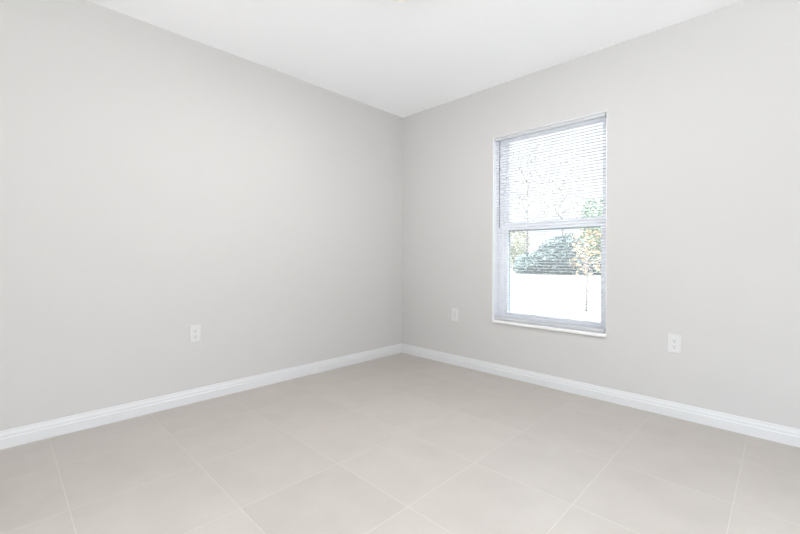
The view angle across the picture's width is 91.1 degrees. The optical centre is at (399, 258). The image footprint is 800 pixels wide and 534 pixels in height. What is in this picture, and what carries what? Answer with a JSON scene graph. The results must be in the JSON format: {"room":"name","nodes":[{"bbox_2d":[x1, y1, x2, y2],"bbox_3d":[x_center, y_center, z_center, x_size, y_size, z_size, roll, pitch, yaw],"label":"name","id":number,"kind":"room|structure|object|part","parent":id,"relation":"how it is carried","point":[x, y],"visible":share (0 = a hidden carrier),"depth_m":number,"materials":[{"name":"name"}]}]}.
{"room":"empty room","nodes":[
{"label":"empty room","id":0,"kind":"room"},
{"bbox_2d":[0,0,402,430],"bbox_3d":[-1.519,-0.249,2.653,0.200,2.440,4.600,0,0,44],"label":"wall","id":1,"kind":"structure","parent":0,"point":[156,183],"depth_m":2.53,"materials":[{"name":"grey paint"}]},
{"bbox_2d":[189,325,200,342],"bbox_3d":[-1.382,0.508,2.647,0.008,0.114,0.070,0,0,44],"label":"wall outlet","id":2,"kind":"object","parent":1,"relation":"attached to","point":[194,330],"visible":1,"depth_m":2.64,"materials":[{"name":"white plastic"}]},
{"bbox_2d":[0,343,401,449],"bbox_3d":[-1.448,0.926,2.578,0.014,0.091,4.200,0,0,44],"label":"baseboard","id":3,"kind":"structure","parent":1,"relation":"attached to","point":[30,433],"depth_m":2.52,"materials":[{"name":"white paint"}]},
{"bbox_2d":[0,353,799,533],"bbox_3d":[0.012,1.037,1.149,4.500,0.120,4.600,0,0,44],"label":"floor","id":4,"kind":"structure","parent":0,"point":[400,443],"depth_m":1.83,"materials":[{"name":"beige tile"}]},
{"bbox_2d":[88,0,742,117],"bbox_3d":[0.022,-1.563,1.149,4.500,0.200,4.600,0,0,44],"label":"ceiling","id":5,"kind":"structure","parent":0,"point":[402,59],"depth_m":2.55,"materials":[{"name":"white paint"}]},
{"bbox_2d":[402,0,799,428],"bbox_3d":[1.556,-0.236,2.720,4.100,2.440,0.200,0,0,44],"label":"wall","id":6,"kind":"structure","parent":0,"point":[703,239],"depth_m":2.47,"materials":[{"name":"grey paint"}]},
{"bbox_2d":[452,308,457,320],"bbox_3d":[0.504,0.518,3.603,0.070,0.112,0.007,0,0,44],"label":"wall outlet","id":7,"kind":"object","parent":6,"relation":"attached to","point":[454,311],"visible":1,"depth_m":3.60,"materials":[{"name":"white plastic"}]},
{"bbox_2d":[492,111,606,336],"bbox_3d":[1.167,-0.239,3.077,0.899,1.563,0.205,0,0,44],"label":"window","id":8,"kind":"structure","parent":6,"relation":"in","point":[496,263],"depth_m":3.28,"materials":[{"name":"white plastic"}]},
{"bbox_3d":[1.141,0.531,3.058,0.892,0.021,0.107,0,0,44],"label":"sill","id":9,"kind":"part","parent":8,"relation":"part of","materials":[{"name":"white stone"}]},
{"bbox_2d":[494,112,606,332],"bbox_3d":[1.119,-0.251,3.036,0.871,1.534,0.058,0,0,44],"label":"blind","id":10,"kind":"object","parent":8,"relation":"attached to","point":[600,116],"visible":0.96,"depth_m":3.00,"materials":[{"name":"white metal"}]},
{"bbox_3d":[0.919,-0.251,3.247,0.001,1.492,0.028,0,0,44],"label":"ladder cord","id":11,"kind":"part","parent":10,"relation":"part of","materials":[{"name":"white fabric"}]},
{"bbox_3d":[1.126,-0.250,3.044,0.001,1.492,0.028,0,0,44],"label":"ladder cord","id":12,"kind":"part","parent":10,"relation":"part of","materials":[{"name":"white fabric"}]},
{"bbox_3d":[1.123,0.505,3.044,0.871,0.023,0.025,0,0,44],"label":"rail","id":13,"kind":"part","parent":10,"relation":"part of","materials":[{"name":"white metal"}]},
{"bbox_3d":[1.334,-0.249,2.840,0.001,1.492,0.028,0,0,44],"label":"ladder cord","id":14,"kind":"part","parent":10,"relation":"part of","materials":[{"name":"white fabric"}]},
{"bbox_3d":[1.230,0.112,3.147,0.825,0.760,0.008,0,0,44],"label":"screen frame","id":15,"kind":"part","parent":8,"relation":"part of","materials":[{"name":"white metal"}]},
{"bbox_3d":[1.196,0.108,3.112,0.825,0.776,0.026,0,0,44],"label":"sash","id":16,"kind":"part","parent":8,"relation":"part of","materials":[{"name":"white"}]},
{"bbox_3d":[1.220,-0.637,3.134,0.825,0.750,0.026,0,0,44],"label":"sash","id":17,"kind":"part","parent":8,"relation":"part of","materials":[{"name":"white"}]},
{"bbox_2d":[402,344,799,447],"bbox_3d":[1.477,0.938,2.644,4.100,0.091,0.014,0,0,44],"label":"baseboard","id":18,"kind":"structure","parent":6,"relation":"attached to","point":[751,427],"depth_m":2.58,"materials":[{"name":"white paint"}]},
{"bbox_2d":[668,334,680,353],"bbox_3d":[1.701,0.529,2.430,0.070,0.114,0.008,0,0,44],"label":"wall outlet","id":19,"kind":"object","parent":6,"relation":"attached to","point":[674,341],"visible":1,"depth_m":2.43,"materials":[{"name":"white plastic"}]},
{"label":"outside","id":20,"kind":"structure","parent":0,"visible":0},
{"bbox_2d":[510,265,600,320],"bbox_3d":[21.006,1.415,25.516,260.000,0.300,320.000,0,0,44],"label":"ground","id":21,"kind":"structure","parent":20,"point":[572,282],"depth_m":12.61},
{"bbox_2d":[510,231,529,269],"bbox_3d":[10.825,-1.006,38.287,3.744,4.463,2.662,0,0,44],"label":"leafy tree","id":22,"kind":"object","parent":21,"relation":"on","point":[518,247],"visible":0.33,"depth_m":37.42,"materials":[{"name":"yellow plant"}]},
{"bbox_2d":[511,145,555,267],"bbox_3d":[11.369,-4.463,35.121,4.698,11.381,4.632,0,0,3],"label":"sparse tree","id":23,"kind":"object","parent":21,"relation":"on","point":[537,145],"visible":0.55,"depth_m":34.92,"materials":[{"name":"grey plant"}]},
{"bbox_2d":[514,234,592,274],"bbox_3d":[11.524,-0.249,29.755,5.846,3.225,3.204,0,0,44],"label":"hedge","id":24,"kind":"object","parent":21,"relation":"on","point":[561,257],"visible":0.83,"depth_m":28.78,"materials":[{"name":"green plant"}]},
{"bbox_2d":[534,158,590,235],"bbox_3d":[16.203,-4.298,38.562,5.694,11.091,4.971,0,0,44],"label":"sparse tree","id":25,"kind":"object","parent":21,"relation":"on","point":[580,158],"visible":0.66,"depth_m":38.71,"materials":[{"name":"grey plant"}]},
{"bbox_2d":[569,228,600,311],"bbox_3d":[4.192,0.188,8.813,0.757,2.015,0.570,0,0,44],"label":"young tree","id":26,"kind":"object","parent":21,"relation":"on","point":[585,249],"visible":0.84,"depth_m":8.80,"materials":[{"name":"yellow plant"}]},
{"bbox_2d":[579,199,601,258],"bbox_3d":[15.507,-1.823,31.759,2.475,6.137,2.362,0,0,44],"label":"evergreen tree","id":27,"kind":"object","parent":21,"relation":"on","point":[586,209],"visible":0.24,"depth_m":31.37,"materials":[{"name":"green plant"}]},
{"bbox_2d":[585,257,600,274],"bbox_3d":[15.668,0.619,29.421,3.398,1.476,2.206,0,0,44],"label":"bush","id":28,"kind":"object","parent":21,"relation":"on","point":[600,257],"visible":0.06,"depth_m":29.36,"materials":[{"name":"green plant"}]},
{"bbox_2d":[591,195,602,231],"bbox_3d":[12.943,-1.800,23.056,3.210,6.069,2.088,0,0,44],"label":"leafy tree","id":29,"kind":"object","parent":21,"relation":"on","point":[600,208],"visible":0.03,"depth_m":23.50,"materials":[{"name":"green plant"}]}
]}

